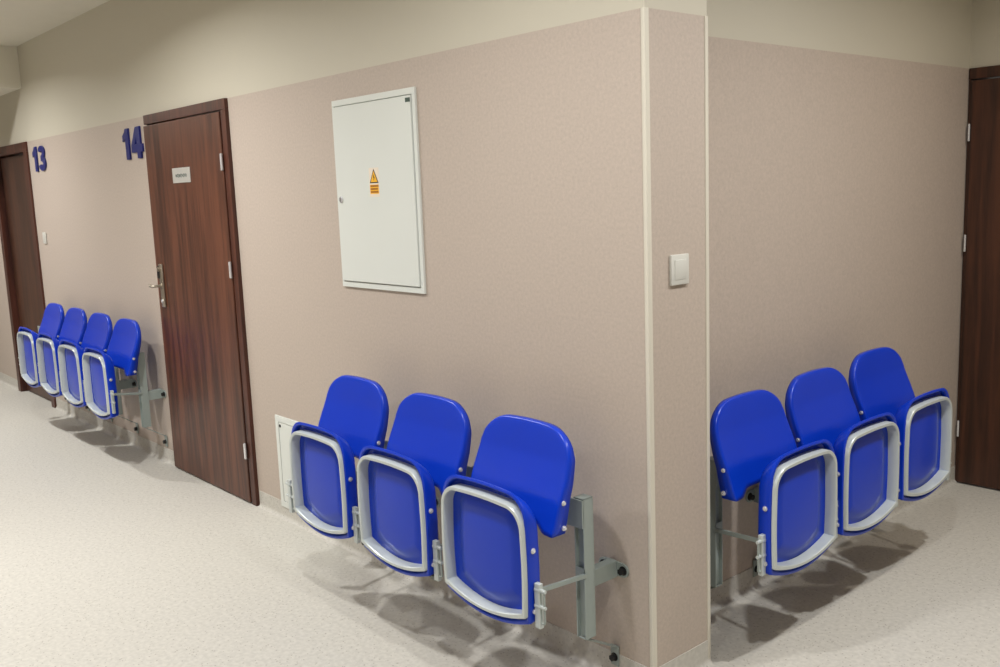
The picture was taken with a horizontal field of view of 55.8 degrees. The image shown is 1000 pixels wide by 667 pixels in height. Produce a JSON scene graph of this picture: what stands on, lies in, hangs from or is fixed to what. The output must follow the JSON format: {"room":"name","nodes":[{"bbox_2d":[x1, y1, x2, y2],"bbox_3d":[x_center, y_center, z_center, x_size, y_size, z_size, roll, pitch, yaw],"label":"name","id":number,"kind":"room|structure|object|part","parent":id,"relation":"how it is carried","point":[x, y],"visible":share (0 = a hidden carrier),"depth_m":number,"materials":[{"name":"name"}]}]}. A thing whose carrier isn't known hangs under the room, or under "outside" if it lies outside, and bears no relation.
{"room":"hospital interior","nodes":[
{"label":"hospital interior","id":0,"kind":"room"},
{"bbox_2d":[0,45,20,95],"bbox_3d":[-5.860,-1.915,7.092,3.400,0.305,2.930,-10,12,-40],"label":"wall","id":1,"kind":"structure","parent":0,"point":[10,81],"depth_m":7.06,"materials":[{"name":"paint"}]},
{"bbox_2d":[32,146,46,171],"bbox_3d":[-3.413,-1.296,6.994,0.013,0.183,0.296,-10,12,-40],"label":"number sign","id":2,"kind":"object","parent":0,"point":[41,149],"depth_m":6.96,"materials":[{"name":"blue plastic"}]},
{"bbox_2d":[0,0,109,45],"bbox_3d":[-1.235,-1.979,4.960,7.600,0.120,12.200,-10,12,-40],"label":"ceiling","id":3,"kind":"structure","parent":0,"point":[21,21],"depth_m":5.96,"materials":[{"name":"paint"}]},
{"bbox_2d":[122,126,143,159],"bbox_3d":[-2.175,-1.127,5.592,0.013,0.183,0.303,-10,12,-40],"label":"number sign","id":4,"kind":"object","parent":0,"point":[137,146],"depth_m":5.56,"materials":[{"name":"blue plastic"}]},
{"bbox_2d":[0,0,706,666],"bbox_3d":[-2.427,-0.658,6.209,0.288,2.780,9.000,-10,12,-40],"label":"wall","id":5,"kind":"structure","parent":0,"point":[529,112],"depth_m":3.37,"materials":[{"name":"beige paint"}]},
{"bbox_2d":[0,142,56,407],"bbox_3d":[-3.845,-0.492,7.790,0.195,2.080,1.040,-10,12,-40],"label":"door","id":6,"kind":"structure","parent":5,"relation":"in","point":[18,227],"depth_m":7.81,"materials":[{"name":"brown wood"}]},
{"bbox_2d":[42,232,46,243],"bbox_3d":[-3.452,-0.723,7.151,0.013,0.085,0.075,-10,12,-40],"label":"light switch","id":7,"kind":"object","parent":5,"relation":"attached to","point":[44,235],"visible":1,"depth_m":7.13,"materials":[{"name":"grey plastic"}]},
{"bbox_2d":[83,367,138,433],"bbox_3d":[-2.495,0.375,6.021,0.324,0.603,0.140,-10,12,-40],"label":"bracket","id":8,"kind":"object","parent":5,"relation":"attached to","point":[127,383],"visible":0.41,"depth_m":6.06,"materials":[{"name":"grey metal"}]},
{"bbox_2d":[58,313,112,407],"bbox_3d":[-2.651,0.171,6.069,0.242,0.583,0.439,-10,12,-40],"label":"seat","id":9,"kind":"object","parent":8,"relation":"attached to","point":[99,330],"visible":0.83,"depth_m":6.05,"materials":[{"name":"blue plastic"}]},
{"bbox_3d":[-2.608,0.030,6.084,0.122,0.312,0.419,-10,12,-40],"label":"backrest","id":10,"kind":"part","parent":9,"relation":"part of","materials":[{"name":"blue plastic"}]},
{"bbox_3d":[-2.467,0.296,6.044,0.045,0.456,0.040,-10,12,-40],"label":"post","id":11,"kind":"part","parent":8,"relation":"part of","materials":[{"name":"grey metal"}]},
{"bbox_3d":[-2.417,0.327,6.092,0.092,0.056,0.032,-10,12,-40],"label":"arm","id":12,"kind":"part","parent":8,"relation":"part of","materials":[{"name":"grey paint"}]},
{"bbox_2d":[110,352,167,446],"bbox_3d":[-2.179,0.418,5.662,0.324,0.603,0.140,-10,12,-40],"label":"bracket","id":13,"kind":"object","parent":5,"relation":"attached to","point":[145,395],"visible":0.87,"depth_m":5.68,"materials":[{"name":"grey metal"}]},
{"bbox_2d":[82,318,140,418],"bbox_3d":[-2.334,0.214,5.711,0.242,0.583,0.439,-10,12,-40],"label":"seat","id":14,"kind":"object","parent":13,"relation":"attached to","point":[123,350],"visible":1,"depth_m":5.67,"materials":[{"name":"blue plastic"}]},
{"bbox_3d":[-2.291,0.073,5.725,0.122,0.312,0.419,-10,12,-40],"label":"backrest","id":15,"kind":"part","parent":14,"relation":"part of","materials":[{"name":"blue plastic"}]},
{"bbox_3d":[-2.268,0.401,5.528,0.016,0.138,0.022,-10,12,-40],"label":"hinge leg","id":16,"kind":"part","parent":13,"relation":"part of","materials":[{"name":"white plastic"}]},
{"bbox_3d":[-2.209,0.358,5.594,0.009,0.043,0.190,5,11,40],"label":"rod","id":17,"kind":"part","parent":13,"relation":"part of","materials":[{"name":"grey paint"}]},
{"bbox_3d":[-2.151,0.339,5.686,0.045,0.456,0.040,-10,12,-40],"label":"post","id":18,"kind":"part","parent":13,"relation":"part of","materials":[{"name":"grey metal"}]},
{"bbox_3d":[-2.101,0.370,5.734,0.092,0.056,0.032,-10,12,-40],"label":"arm","id":19,"kind":"part","parent":13,"relation":"part of","materials":[{"name":"grey paint"}]},
{"bbox_2d":[143,98,259,505],"bbox_3d":[-1.612,-0.179,5.198,0.282,2.080,1.050,-10,12,-40],"label":"door","id":20,"kind":"structure","parent":5,"relation":"in","point":[194,223],"depth_m":5.08,"materials":[{"name":"brown wood"}]},
{"bbox_3d":[-1.989,-0.274,5.450,0.080,0.032,0.043,-5,9,-15],"label":"handle","id":21,"kind":"part","parent":20,"relation":"part of","materials":[{"name":"silver metal"}]},
{"bbox_3d":[-1.955,-0.277,5.463,0.013,0.250,0.044,-10,12,-40],"label":"handle plate","id":22,"kind":"part","parent":20,"relation":"part of","materials":[{"name":"silver metal"}]},
{"bbox_2d":[172,167,190,182],"bbox_3d":[-1.715,-0.852,5.079,0.005,0.080,0.230,-10,12,-40],"label":"door sign","id":23,"kind":"object","parent":20,"relation":"attached to","point":[180,175],"visible":1,"depth_m":5.07,"materials":[{"name":"silver metal"}]},
{"bbox_2d":[275,415,297,511],"bbox_3d":[-0.898,0.659,4.469,0.009,0.468,0.620,-10,12,-40],"label":"access panel","id":24,"kind":"object","parent":5,"relation":"attached to","point":[284,425],"visible":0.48,"depth_m":4.65,"materials":[{"name":"white metal"}]},
{"bbox_2d":[285,468,366,548],"bbox_3d":[-0.738,0.675,3.997,0.384,0.603,0.136,-10,12,-40],"label":"bracket","id":25,"kind":"object","parent":5,"relation":"attached to","point":[288,483],"visible":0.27,"depth_m":3.84,"materials":[{"name":"grey metal"}]},
{"bbox_3d":[-0.851,0.662,3.845,0.016,0.138,0.022,-10,12,-40],"label":"hinge leg","id":26,"kind":"part","parent":25,"relation":"part of","materials":[{"name":"white plastic"}]},
{"bbox_2d":[0,372,714,666],"bbox_3d":[-2.377,0.677,6.396,0.314,0.087,9.026,-10,12,-40],"label":"baseboard","id":27,"kind":"structure","parent":5,"relation":"attached to","point":[567,644],"depth_m":3.79,"materials":[{"name":"plastic"}]},
{"bbox_2d":[331,87,425,293],"bbox_3d":[-0.494,-0.556,3.749,0.023,0.769,0.580,-10,12,-40],"label":"electrical panel","id":28,"kind":"object","parent":5,"relation":"attached to","point":[376,136],"visible":1,"depth_m":3.71,"materials":[{"name":"white metal"}]},
{"bbox_2d":[370,185,378,192],"bbox_3d":[-0.497,-0.573,3.739,0.001,0.030,0.056,-10,12,-40],"label":"print","id":29,"kind":"object","parent":28,"relation":"attached to","point":[373,188],"depth_m":3.74,"materials":[{"name":"brown"}]},
{"bbox_2d":[352,440,439,580],"bbox_3d":[-0.417,0.719,3.633,0.384,0.603,0.136,-10,12,-40],"label":"bracket","id":30,"kind":"object","parent":5,"relation":"attached to","point":[355,510],"visible":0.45,"depth_m":3.47,"materials":[{"name":"grey metal"}]},
{"bbox_2d":[289,375,388,538],"bbox_3d":[-0.622,0.475,3.670,0.242,0.583,0.435,-10,12,-40],"label":"seat","id":31,"kind":"object","parent":30,"relation":"attached to","point":[355,412],"visible":0.92,"depth_m":3.63,"materials":[{"name":"blue plastic"}]},
{"bbox_3d":[-0.584,0.333,3.690,0.122,0.312,0.419,-10,12,-40],"label":"backrest","id":32,"kind":"part","parent":31,"relation":"part of","materials":[{"name":"blue plastic"}]},
{"bbox_3d":[-0.530,0.706,3.481,0.016,0.138,0.022,-10,12,-40],"label":"hinge leg","id":33,"kind":"part","parent":30,"relation":"part of","materials":[{"name":"white plastic"}]},
{"bbox_2d":[357,393,471,576],"bbox_3d":[-0.300,0.522,3.306,0.242,0.583,0.435,-10,12,-40],"label":"seat","id":34,"kind":"object","parent":30,"relation":"attached to","point":[429,442],"visible":0.92,"depth_m":3.26,"materials":[{"name":"blue plastic"}]},
{"bbox_3d":[-0.263,0.381,3.326,0.122,0.312,0.419,-10,12,-40],"label":"backrest","id":35,"kind":"part","parent":34,"relation":"part of","materials":[{"name":"blue plastic"}]},
{"bbox_2d":[432,466,472,580],"bbox_3d":[-0.095,0.763,3.268,0.384,0.603,0.136,-10,12,-40],"label":"bracket","id":36,"kind":"object","parent":5,"relation":"attached to","point":[437,547],"visible":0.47,"depth_m":3.11,"materials":[{"name":"grey metal"}]},
{"bbox_3d":[-0.208,0.749,3.116,0.016,0.138,0.022,-10,12,-40],"label":"hinge leg","id":37,"kind":"part","parent":36,"relation":"part of","materials":[{"name":"white plastic"}]},
{"bbox_3d":[-0.098,0.506,3.269,0.005,0.090,0.085,-10,12,-40],"label":"mounting plate","id":38,"kind":"part","parent":36,"relation":"part of","materials":[{"name":"grey paint"}]},
{"bbox_2d":[534,494,628,666],"bbox_3d":[0.227,0.806,2.904,0.384,0.603,0.136,-10,12,-40],"label":"bracket","id":39,"kind":"object","parent":5,"relation":"attached to","point":[589,575],"visible":0.99,"depth_m":2.92,"materials":[{"name":"grey metal"}]},
{"bbox_2d":[441,414,574,624],"bbox_3d":[0.022,0.570,2.942,0.242,0.583,0.435,-10,12,-40],"label":"seat","id":40,"kind":"object","parent":39,"relation":"attached to","point":[522,478],"visible":1,"depth_m":2.89,"materials":[{"name":"blue plastic"}]},
{"bbox_3d":[0.059,0.428,2.963,0.122,0.312,0.419,-10,12,-40],"label":"backrest","id":41,"kind":"part","parent":40,"relation":"part of","materials":[{"name":"blue plastic"}]},
{"bbox_3d":[0.114,0.793,2.752,0.016,0.138,0.022,-10,12,-40],"label":"hinge leg","id":42,"kind":"part","parent":39,"relation":"part of","materials":[{"name":"white plastic"}]},
{"bbox_3d":[0.190,0.748,2.829,0.009,0.044,0.229,6,12,42],"label":"rod","id":43,"kind":"part","parent":39,"relation":"part of","materials":[{"name":"grey paint"}]},
{"bbox_3d":[0.224,0.550,2.905,0.005,0.090,0.085,-10,12,-40],"label":"mounting plate","id":44,"kind":"part","parent":39,"relation":"part of","materials":[{"name":"grey paint"}]},
{"bbox_3d":[0.264,0.726,2.933,0.045,0.456,0.040,-10,12,-40],"label":"post","id":45,"kind":"part","parent":39,"relation":"part of","materials":[{"name":"grey metal"}]},
{"bbox_3d":[0.321,0.756,2.987,0.112,0.056,0.032,-10,12,-40],"label":"arm","id":46,"kind":"part","parent":39,"relation":"part of","materials":[{"name":"grey paint"}]},
{"bbox_3d":[0.365,0.749,3.024,0.006,0.046,0.126,-10,12,-40],"label":"wall plate","id":47,"kind":"part","parent":39,"relation":"part of","materials":[{"name":"grey paint"}]},
{"bbox_2d":[640,7,656,666],"bbox_3d":[0.446,0.109,2.817,0.018,2.080,0.016,-10,12,-40],"label":"trim","id":48,"kind":"structure","parent":5,"relation":"attached to","point":[644,11],"depth_m":2.79,"materials":[{"name":"beige plastic"}]},
{"bbox_2d":[669,253,688,285],"bbox_3d":[0.543,-0.193,2.851,0.085,0.092,0.014,-10,12,-40],"label":"light switch","id":49,"kind":"object","parent":5,"relation":"attached to","point":[678,263],"visible":1,"depth_m":2.84,"materials":[{"name":"grey plastic"}]},
{"bbox_2d":[704,16,710,658],"bbox_3d":[0.654,0.073,2.998,0.016,2.080,0.020,-10,12,-40],"label":"trim","id":50,"kind":"structure","parent":5,"relation":"attached to","point":[705,17],"depth_m":2.97,"materials":[{"name":"beige plastic"}]},
{"bbox_3d":[-3.128,0.289,6.737,0.324,0.603,0.140,-10,12,-40],"label":"bracket","id":51,"kind":"object","parent":5,"relation":"attached to","visible":0},
{"bbox_2d":[17,303,64,387],"bbox_3d":[-3.284,0.085,6.786,0.242,0.583,0.439,-10,12,-40],"label":"seat","id":52,"kind":"object","parent":51,"relation":"attached to","point":[52,322],"visible":0.7,"depth_m":6.77,"materials":[{"name":"blue plastic"}]},
{"bbox_3d":[-3.241,-0.057,6.800,0.122,0.312,0.419,-10,12,-40],"label":"backrest","id":53,"kind":"part","parent":52,"relation":"part of","materials":[{"name":"blue plastic"}]},
{"bbox_2d":[0,383,999,666],"bbox_3d":[-1.125,0.885,5.401,7.600,0.120,12.200,-10,12,-40],"label":"floor","id":54,"kind":"structure","parent":0,"point":[113,553],"depth_m":3.79,"materials":[{"name":"plastic"}]},
{"bbox_2d":[707,0,971,586],"bbox_3d":[1.335,-0.459,3.981,2.424,2.780,0.200,-10,12,-40],"label":"wall","id":55,"kind":"structure","parent":0,"point":[838,129],"depth_m":3.85,"materials":[{"name":"beige paint"}]},
{"bbox_2d":[710,456,765,588],"bbox_3d":[0.775,0.734,3.239,0.142,0.603,0.395,-8,11,-35],"label":"bracket","id":56,"kind":"object","parent":55,"relation":"attached to","point":[716,531],"visible":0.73,"depth_m":3.25,"materials":[{"name":"grey metal"}]},
{"bbox_3d":[0.742,0.655,3.276,0.040,0.456,0.045,-10,12,-40],"label":"post","id":57,"kind":"part","parent":56,"relation":"part of","materials":[{"name":"grey metal"}]},
{"bbox_3d":[0.768,0.477,3.244,0.085,0.090,0.005,-10,12,-40],"label":"mounting plate","id":58,"kind":"part","parent":56,"relation":"part of","materials":[{"name":"grey paint"}]},
{"bbox_3d":[0.793,0.675,3.155,0.009,0.044,0.233,-7,10,-28],"label":"rod","id":59,"kind":"part","parent":56,"relation":"part of","materials":[{"name":"grey paint"}]},
{"bbox_3d":[0.849,0.718,3.059,0.022,0.138,0.016,-10,12,-40],"label":"hinge leg","id":60,"kind":"part","parent":56,"relation":"part of","materials":[{"name":"white plastic"}]},
{"bbox_2d":[710,389,836,575],"bbox_3d":[0.930,0.503,3.216,0.449,0.583,0.242,-10,12,-40],"label":"seat","id":61,"kind":"object","parent":56,"relation":"attached to","point":[752,441],"visible":0.98,"depth_m":3.18,"materials":[{"name":"blue plastic"}]},
{"bbox_3d":[0.878,0.365,3.233,0.419,0.312,0.122,-10,12,-40],"label":"backrest","id":62,"kind":"part","parent":61,"relation":"part of","materials":[{"name":"blue plastic"}]},
{"bbox_2d":[745,486,837,576],"bbox_3d":[1.113,0.676,3.530,0.142,0.603,0.395,-8,11,-35],"label":"bracket","id":63,"kind":"object","parent":55,"relation":"attached to","point":[751,495],"visible":0.2,"depth_m":3.65,"materials":[{"name":"grey metal"}]},
{"bbox_3d":[0.994,0.625,3.672,0.126,0.046,0.006,-10,12,-40],"label":"wall plate","id":64,"kind":"part","parent":63,"relation":"part of","materials":[{"name":"grey paint"}]},
{"bbox_3d":[1.032,0.630,3.629,0.032,0.056,0.112,-10,12,-40],"label":"arm","id":65,"kind":"part","parent":63,"relation":"part of","materials":[{"name":"grey paint"}]},
{"bbox_3d":[1.187,0.660,3.350,0.022,0.138,0.016,-10,12,-40],"label":"hinge leg","id":66,"kind":"part","parent":63,"relation":"part of","materials":[{"name":"white plastic"}]},
{"bbox_2d":[785,367,899,535],"bbox_3d":[1.268,0.435,3.506,0.449,0.583,0.242,-10,12,-40],"label":"seat","id":67,"kind":"object","parent":63,"relation":"attached to","point":[819,403],"visible":0.84,"depth_m":3.48,"materials":[{"name":"blue plastic"}]},
{"bbox_3d":[1.216,0.298,3.523,0.419,0.312,0.122,-10,12,-40],"label":"backrest","id":68,"kind":"part","parent":67,"relation":"part of","materials":[{"name":"blue plastic"}]},
{"bbox_2d":[711,466,958,613],"bbox_3d":[1.460,0.883,4.102,2.424,0.087,0.026,-10,12,-40],"label":"baseboard","id":69,"kind":"structure","parent":55,"relation":"attached to","point":[742,584],"depth_m":3.71,"materials":[{"name":"plastic"}]},
{"bbox_3d":[1.445,0.619,3.817,0.162,0.603,0.383,-10,12,-40],"label":"bracket","id":70,"kind":"object","parent":55,"relation":"attached to","visible":0},
{"bbox_2d":[848,347,952,500],"bbox_3d":[1.605,0.362,3.795,0.449,0.583,0.242,-10,12,-40],"label":"seat","id":71,"kind":"object","parent":70,"relation":"attached to","point":[878,380],"visible":0.82,"depth_m":3.77,"materials":[{"name":"blue plastic"}]},
{"bbox_3d":[1.553,0.224,3.812,0.419,0.312,0.122,-10,12,-40],"label":"backrest","id":72,"kind":"part","parent":71,"relation":"part of","materials":[{"name":"blue plastic"}]},
{"bbox_2d":[970,0,999,67],"bbox_3d":[3.454,-0.473,3.547,0.200,2.780,3.639,-10,12,-40],"label":"wall","id":73,"kind":"structure","parent":0,"point":[985,29],"depth_m":4.51,"materials":[{"name":"beige paint"}]},
{"bbox_2d":[955,65,999,489],"bbox_3d":[2.670,-0.224,4.423,0.267,2.080,0.935,-10,12,-40],"label":"door","id":74,"kind":"structure","parent":73,"relation":"in","point":[977,462],"depth_m":4.66,"materials":[{"name":"brown wood"}]},
{"bbox_3d":[-2.812,0.332,6.379,0.324,0.603,0.140,-10,12,-40],"label":"bracket","id":75,"kind":"object","parent":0,"visible":0},
{"bbox_2d":[36,307,87,396],"bbox_3d":[-2.967,0.128,6.428,0.242,0.583,0.439,-10,12,-40],"label":"seat","id":76,"kind":"object","parent":75,"relation":"attached to","point":[75,323],"visible":0.76,"depth_m":6.41,"materials":[{"name":"blue plastic"}]},
{"bbox_3d":[-2.924,-0.013,6.442,0.122,0.312,0.419,-10,12,-40],"label":"backrest","id":77,"kind":"part","parent":76,"relation":"part of","materials":[{"name":"blue plastic"}]}
]}

